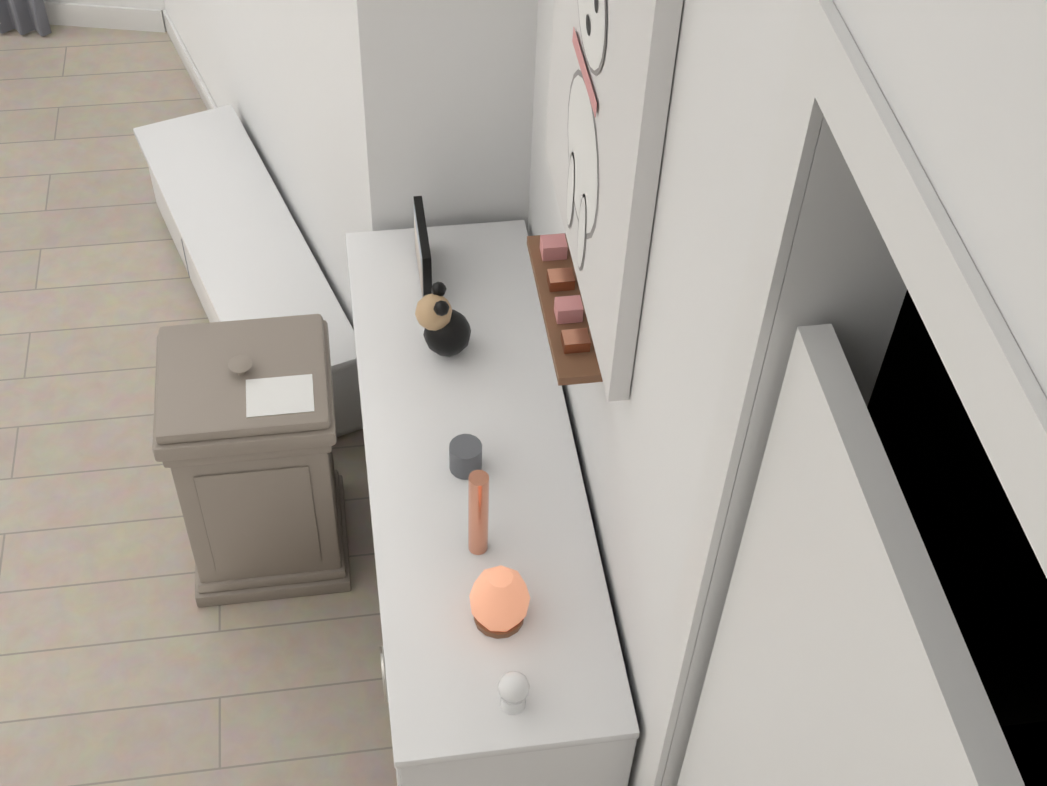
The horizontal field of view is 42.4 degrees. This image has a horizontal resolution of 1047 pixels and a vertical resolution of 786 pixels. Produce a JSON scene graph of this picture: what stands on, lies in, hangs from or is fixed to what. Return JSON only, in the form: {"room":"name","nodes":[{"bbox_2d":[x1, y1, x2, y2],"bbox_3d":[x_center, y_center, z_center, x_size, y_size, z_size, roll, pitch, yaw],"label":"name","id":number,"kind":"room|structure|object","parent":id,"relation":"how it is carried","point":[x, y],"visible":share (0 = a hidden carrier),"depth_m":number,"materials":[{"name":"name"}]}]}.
{"room":"living room","nodes":[
{"label":"living room","id":0,"kind":"room"},
{"bbox_2d":[43,0,166,30],"bbox_3d":[-3.777,-2.819,4.346,5.240,3.350,0.150,4,48,1],"label":"wall","id":1,"kind":"structure","parent":0,"point":[153,4],"depth_m":5.41,"materials":[{"name":"white paint"}]},
{"bbox_2d":[0,0,51,35],"bbox_3d":[-3.038,-2.598,4.298,2.640,3.145,0.132,4,48,1],"label":"curtains","id":2,"kind":"object","parent":1,"relation":"attached to","point":[22,17],"visible":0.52,"depth_m":5.37,"materials":[{"name":"grey fabric"}]},
{"bbox_2d":[44,1,160,31],"bbox_3d":[-1.942,-1.538,5.461,0.967,0.100,0.227,-5,49,-7],"label":"baseboard","id":3,"kind":"structure","parent":1,"relation":"attached to","point":[106,17],"depth_m":5.45,"materials":[{"name":"white paint"}]},
{"bbox_2d":[0,25,396,785],"bbox_3d":[-5.010,1.356,2.870,10.800,0.060,8.973,-5,49,-7],"label":"floor","id":4,"kind":"structure","parent":0,"point":[126,659],"depth_m":3.85,"materials":[{"name":"brown wood"}]},
{"bbox_2d":[133,104,362,436],"bbox_3d":[-0.878,-0.376,4.302,0.340,0.360,1.280,-19,52,-18],"label":"bench","id":5,"kind":"object","parent":4,"relation":"on","point":[243,249],"visible":0.56,"depth_m":4.18,"materials":[{"name":"white paint"}]},
{"bbox_2d":[152,314,350,607],"bbox_3d":[-0.699,0.175,3.550,0.430,0.765,0.390,-5,49,-7],"label":"cabinet","id":6,"kind":"object","parent":4,"relation":"on","point":[244,435],"visible":1,"depth_m":3.35,"materials":[{"name":"beige wood"}]},
{"bbox_2d":[345,220,639,785],"bbox_3d":[-0.134,0.412,3.273,0.462,0.900,1.440,-5,49,-7],"label":"sideboard","id":7,"kind":"object","parent":4,"relation":"on","point":[494,388],"visible":1,"depth_m":2.79,"materials":[{"name":"white paint"}]},
{"bbox_2d":[413,196,529,714],"bbox_3d":[-0.124,0.041,2.846,0.152,0.230,1.310,-5,49,-7],"label":"decorations","id":8,"kind":"object","parent":7,"relation":"on","point":[499,596],"visible":1,"depth_m":2.67,"materials":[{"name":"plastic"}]},
{"bbox_2d":[164,0,537,329],"bbox_3d":[-0.631,-1.948,3.708,1.247,3.350,2.718,-5,49,-7],"label":"wall","id":9,"kind":"structure","parent":0,"point":[354,116],"depth_m":3.34,"materials":[{"name":"white paint"}]},
{"bbox_2d":[158,10,216,109],"bbox_3d":[-0.929,-0.681,4.745,0.709,0.100,2.302,-5,49,-7],"label":"baseboard","id":10,"kind":"structure","parent":9,"relation":"attached to","point":[176,40],"depth_m":5.26,"materials":[{"name":"white paint"}]},
{"bbox_2d":[528,0,1046,785],"bbox_3d":[1.223,0.928,1.236,1.600,3.350,5.332,-5,49,-7],"label":"wall","id":11,"kind":"structure","parent":0,"point":[962,84],"depth_m":1.81,"materials":[{"name":"white paint"}]},
{"bbox_2d":[527,233,602,385],"bbox_3d":[0.085,-0.185,2.659,0.098,0.056,0.400,-5,49,-7],"label":"shelf","id":12,"kind":"object","parent":11,"relation":"attached to","point":[572,350],"visible":0.92,"depth_m":2.62,"materials":[{"name":"brown wood"}]},
{"bbox_2d":[545,0,682,401],"bbox_3d":[0.127,-0.548,2.271,0.042,0.910,0.700,-5,49,-7],"label":"framed picture","id":13,"kind":"object","parent":11,"relation":"attached to","point":[612,62],"visible":1,"depth_m":2.21},
{"bbox_2d":[636,0,1046,785],"bbox_3d":[0.345,0.808,1.887,0.074,2.480,1.040,-5,49,-7],"label":"door frame","id":14,"kind":"structure","parent":11,"relation":"attached to","point":[840,654],"depth_m":1.42,"materials":[{"name":"white paint"}]}
]}

